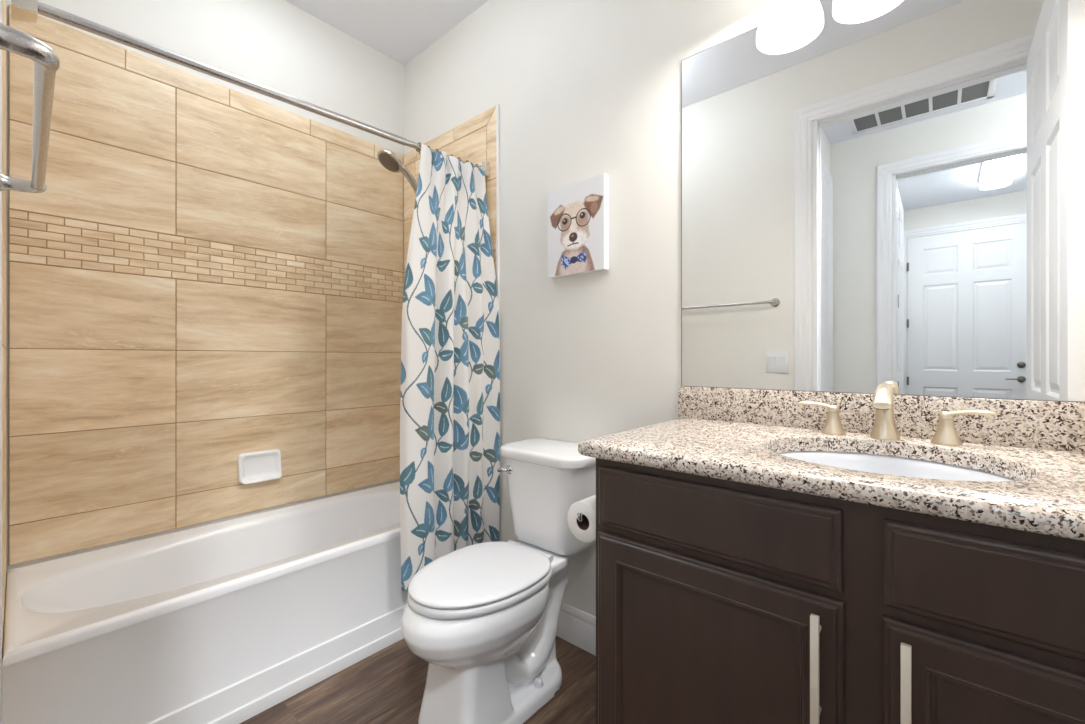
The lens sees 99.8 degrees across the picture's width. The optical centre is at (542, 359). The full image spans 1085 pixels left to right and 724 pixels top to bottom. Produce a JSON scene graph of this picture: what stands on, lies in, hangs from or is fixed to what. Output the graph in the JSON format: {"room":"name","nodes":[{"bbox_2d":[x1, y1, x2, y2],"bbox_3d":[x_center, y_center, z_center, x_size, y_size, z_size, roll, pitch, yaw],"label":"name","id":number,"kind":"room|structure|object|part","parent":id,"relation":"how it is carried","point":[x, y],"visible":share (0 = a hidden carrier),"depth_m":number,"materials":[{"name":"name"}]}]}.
{"room":"bathroom","nodes":[
{"label":"bathroom","id":0,"kind":"room"},
{"bbox_2d":[2,0,5,655],"bbox_3d":[-0.092,-0.277,-0.037,4.490,2.776,0.126,0,0,41],"label":"wall","id":1,"kind":"structure","parent":0,"point":[3,1],"depth_m":1.19,"materials":[{"name":"beige paint"}]},
{"bbox_2d":[0,0,1,723],"bbox_3d":[-1.158,-0.022,0.971,0.013,2.266,0.010,0,0,41],"label":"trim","id":2,"kind":"structure","parent":1,"relation":"attached to","point":[0,0],"depth_m":0.97,"materials":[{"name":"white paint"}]},
{"bbox_2d":[0,22,59,192],"bbox_3d":[-0.768,-0.330,0.671,0.646,0.052,0.069,0,0,41],"label":"towel bar","id":3,"kind":"object","parent":1,"relation":"attached to","point":[46,61],"visible":1,"depth_m":0.56,"materials":[{"name":"silver metal"}]},
{"bbox_3d":[-0.992,-0.330,0.866,0.052,0.052,0.069,0,0,41],"label":"post","id":4,"kind":"part","parent":3,"relation":"part of","materials":[{"name":"silver metal"}]},
{"bbox_3d":[-0.546,-0.330,0.474,0.052,0.052,0.064,0,0,41],"label":"post","id":5,"kind":"part","parent":3,"relation":"part of","materials":[{"name":"silver metal"}]},
{"bbox_2d":[6,0,403,579],"bbox_3d":[-1.337,-0.277,2.015,0.100,2.776,1.586,0,0,41],"label":"wall","id":6,"kind":"structure","parent":0,"point":[207,271],"depth_m":1.85,"materials":[{"name":"beige tile"}]},
{"bbox_2d":[238,449,281,483],"bbox_3d":[-1.241,0.472,2.014,0.047,0.128,0.166,0,0,41],"label":"soap dish","id":7,"kind":"object","parent":6,"relation":"attached to","point":[257,466],"visible":1,"depth_m":2.02,"materials":[{"name":"white ceramic"}]},
{"bbox_2d":[286,0,488,64],"bbox_3d":[-0.803,-1.715,-0.783,4.582,0.100,5.306,0,0,41],"label":"ceiling","id":8,"kind":"structure","parent":0,"point":[400,30],"depth_m":2.23,"materials":[{"name":"paint"}]},
{"bbox_2d":[240,636,595,723],"bbox_3d":[-0.803,1.161,-0.783,4.582,0.100,5.306,0,0,41],"label":"floor","id":9,"kind":"structure","parent":0,"point":[387,686],"depth_m":1.51,"materials":[{"name":"brown wood"}]},
{"bbox_2d":[2,481,407,723],"bbox_3d":[-1.007,0.895,1.806,0.668,0.432,1.450,0,0,41],"label":"bathtub","id":10,"kind":"object","parent":9,"relation":"on","point":[224,622],"visible":0.76,"depth_m":1.46,"materials":[{"name":"white ceramic"}]},
{"bbox_2d":[401,438,595,723],"bbox_3d":[-0.124,0.719,1.518,0.396,0.784,0.732,0,0,41],"label":"toilet","id":11,"kind":"object","parent":9,"relation":"on","point":[484,617],"visible":1,"depth_m":1.40,"materials":[{"name":"white ceramic"}]},
{"bbox_3d":[-0.196,0.689,1.435,0.362,0.026,0.468,0,0,41],"label":"seat","id":12,"kind":"part","parent":11,"relation":"part of","materials":[{"name":"white plastic"}]},
{"bbox_3d":[-0.196,0.665,1.435,0.358,0.017,0.464,0,0,41],"label":"lid","id":13,"kind":"part","parent":11,"relation":"part of","materials":[{"name":"white plastic"}]},
{"bbox_3d":[-0.141,0.898,1.498,0.363,0.425,0.679,0,0,41],"label":"bowl","id":14,"kind":"part","parent":11,"relation":"part of","materials":[{"name":"white ceramic"}]},
{"bbox_3d":[-0.135,0.409,1.694,0.053,0.034,0.047,0,0,41],"label":"flush handle","id":15,"kind":"part","parent":11,"relation":"part of","materials":[{"name":"silver metal"}]},
{"bbox_3d":[0.034,0.346,1.699,0.396,0.039,0.251,0,0,41],"label":"tank lid","id":16,"kind":"part","parent":11,"relation":"part of","materials":[{"name":"white ceramic"}]},
{"bbox_3d":[0.038,0.523,1.704,0.360,0.315,0.231,0,0,41],"label":"tank","id":17,"kind":"part","parent":11,"relation":"part of","materials":[{"name":"white ceramic"}]},
{"bbox_2d":[596,458,1084,723],"bbox_3d":[0.677,0.668,0.908,1.029,0.885,0.606,0,0,41],"label":"vanity cabinet","id":18,"kind":"object","parent":9,"relation":"on","point":[719,601],"visible":0.96,"depth_m":0.74,"materials":[{"name":"brown wood"}]},
{"bbox_2d":[577,513,586,521],"bbox_3d":[0.174,0.400,1.179,0.089,0.052,0.174,0,0,41],"label":"paper holder","id":19,"kind":"object","parent":18,"relation":"attached to","point":[580,516],"visible":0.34,"depth_m":1.14,"materials":[{"name":"silver metal"}]},
{"bbox_2d":[567,495,595,542],"bbox_3d":[0.135,0.411,1.190,0.101,0.101,0.100,0,0,41],"label":"toilet paper","id":20,"kind":"object","parent":19,"relation":"hanging from","point":[584,531],"visible":0.59,"depth_m":1.16,"materials":[{"name":"paper"}]},
{"bbox_3d":[0.304,0.308,0.884,0.464,0.131,0.018,0,0,41],"label":"drawer","id":21,"kind":"part","parent":18,"relation":"part of","materials":[{"name":"brown wood"}]},
{"bbox_3d":[0.304,0.690,0.883,0.469,0.599,0.019,0,0,41],"label":"door","id":22,"kind":"part","parent":18,"relation":"part of","materials":[{"name":"brown wood"}]},
{"bbox_3d":[0.440,0.503,0.734,0.012,0.192,0.032,0,0,41],"label":"handle","id":23,"kind":"part","parent":18,"relation":"part of","materials":[{"name":"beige metal"}]},
{"bbox_2d":[578,418,1084,540],"bbox_3d":[0.669,0.206,0.929,1.069,0.034,0.588,0,0,41],"label":"countertop","id":24,"kind":"structure","parent":18,"relation":"on","point":[1047,497],"depth_m":0.83,"materials":[{"name":"stone"}]},
{"bbox_2d":[777,451,1016,480],"bbox_3d":[0.676,0.296,0.911,0.462,0.146,0.422,0,0,41],"label":"sink","id":25,"kind":"object","parent":24,"relation":"in","point":[874,463],"visible":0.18,"depth_m":1.04,"materials":[{"name":"white ceramic"}]},
{"bbox_2d":[797,383,996,445],"bbox_3d":[0.801,0.123,1.067,0.371,0.132,0.108,0,0,41],"label":"faucet","id":26,"kind":"object","parent":24,"relation":"on","point":[884,428],"visible":1,"depth_m":1.06,"materials":[{"name":"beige metal"}]},
{"bbox_3d":[0.706,0.120,1.171,0.094,0.025,0.025,0,0,26],"label":"lever","id":27,"kind":"part","parent":26,"relation":"part of","materials":[{"name":"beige metal"}]},
{"bbox_3d":[0.736,0.161,1.156,0.053,0.056,0.053,0,0,41],"label":"handle","id":28,"kind":"part","parent":26,"relation":"part of","materials":[{"name":"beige metal"}]},
{"bbox_3d":[0.799,0.123,1.068,0.058,0.132,0.108,0,0,41],"label":"spout","id":29,"kind":"part","parent":26,"relation":"part of","materials":[{"name":"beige metal"}]},
{"bbox_3d":[0.899,0.161,1.017,0.053,0.056,0.053,0,0,41],"label":"handle","id":30,"kind":"part","parent":26,"relation":"part of","materials":[{"name":"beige metal"}]},
{"bbox_3d":[0.918,0.120,0.988,0.025,0.025,0.094,0,0,-34],"label":"lever","id":31,"kind":"part","parent":26,"relation":"part of","materials":[{"name":"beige metal"}]},
{"bbox_3d":[0.525,0.503,0.659,0.012,0.192,0.032,0,0,41],"label":"handle","id":32,"kind":"part","parent":18,"relation":"part of","materials":[{"name":"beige metal"}]},
{"bbox_3d":[0.695,0.691,0.543,0.468,0.596,0.019,0,0,41],"label":"door","id":33,"kind":"part","parent":18,"relation":"part of","materials":[{"name":"brown wood"}]},
{"bbox_3d":[0.696,0.309,0.543,0.464,0.129,0.018,0,0,41],"label":"drawer","id":34,"kind":"part","parent":18,"relation":"part of","materials":[{"name":"brown wood"}]},
{"bbox_2d":[404,0,813,616],"bbox_3d":[0.274,-0.277,1.725,2.912,2.776,0.108,0,0,41],"label":"wall","id":35,"kind":"structure","parent":0,"point":[583,89],"depth_m":1.78,"materials":[{"name":"beige paint"}]},
{"bbox_2d":[11,0,489,178],"bbox_3d":[-0.762,-0.865,1.602,0.068,0.084,1.442,0,0,44],"label":"curtain rod","id":36,"kind":"object","parent":35,"relation":"attached to","point":[21,10],"visible":0.87,"depth_m":1.31,"materials":[{"name":"silver metal"}]},
{"bbox_2d":[400,144,499,590],"bbox_3d":[-0.380,0.011,1.908,0.106,1.751,0.459,0,0,41],"label":"shower curtain","id":37,"kind":"object","parent":36,"relation":"hanging from","point":[450,394],"visible":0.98,"depth_m":1.90,"materials":[{"name":"fabric"}]},
{"bbox_2d":[377,149,417,193],"bbox_3d":[-0.643,-0.552,2.231,0.124,0.837,0.334,0,0,41],"label":"shower","id":38,"kind":"object","parent":35,"relation":"attached to","point":[389,160],"visible":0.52,"depth_m":2.15,"materials":[{"name":"silver metal"}]},
{"bbox_3d":[-0.640,-0.851,2.235,0.042,0.221,0.204,0,0,41],"label":"handle","id":39,"kind":"part","parent":38,"relation":"part of","materials":[{"name":"silver metal"}]},
{"bbox_3d":[-0.495,-0.023,2.324,0.760,2.265,0.002,0,0,41],"label":"tile panel","id":40,"kind":"part","parent":35,"relation":"part of","materials":[{"name":"tile"}]},
{"bbox_2d":[496,104,499,540],"bbox_3d":[-0.202,-0.022,2.071,0.013,2.266,0.011,0,0,41],"label":"trim","id":41,"kind":"structure","parent":35,"relation":"attached to","point":[497,105],"depth_m":2.07,"materials":[{"name":"white paint"}]},
{"bbox_2d":[556,602,595,655],"bbox_3d":[0.140,1.042,1.772,0.892,0.137,0.014,0,0,41],"label":"baseboard","id":42,"kind":"structure","parent":35,"relation":"attached to","point":[576,626],"depth_m":1.77,"materials":[{"name":"white paint"}]},
{"bbox_2d":[548,173,608,277],"bbox_3d":[0.133,-0.506,1.766,0.269,0.350,0.030,0,0,41],"label":"picture","id":43,"kind":"object","parent":35,"relation":"attached to","point":[578,212],"visible":1,"depth_m":1.74},
{"bbox_2d":[678,386,1084,452],"bbox_3d":[0.854,0.138,1.145,1.074,0.101,0.020,0,0,41],"label":"backsplash","id":44,"kind":"structure","parent":35,"relation":"attached to","point":[1050,425],"depth_m":1.10,"materials":[{"name":"stone"}]},
{"bbox_2d":[681,0,1084,401],"bbox_3d":[0.860,-0.446,1.149,1.069,1.069,0.006,0,0,41],"label":"mirror","id":45,"kind":"object","parent":35,"relation":"attached to","point":[874,193],"visible":0.88,"depth_m":1.14,"materials":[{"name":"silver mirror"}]}
]}

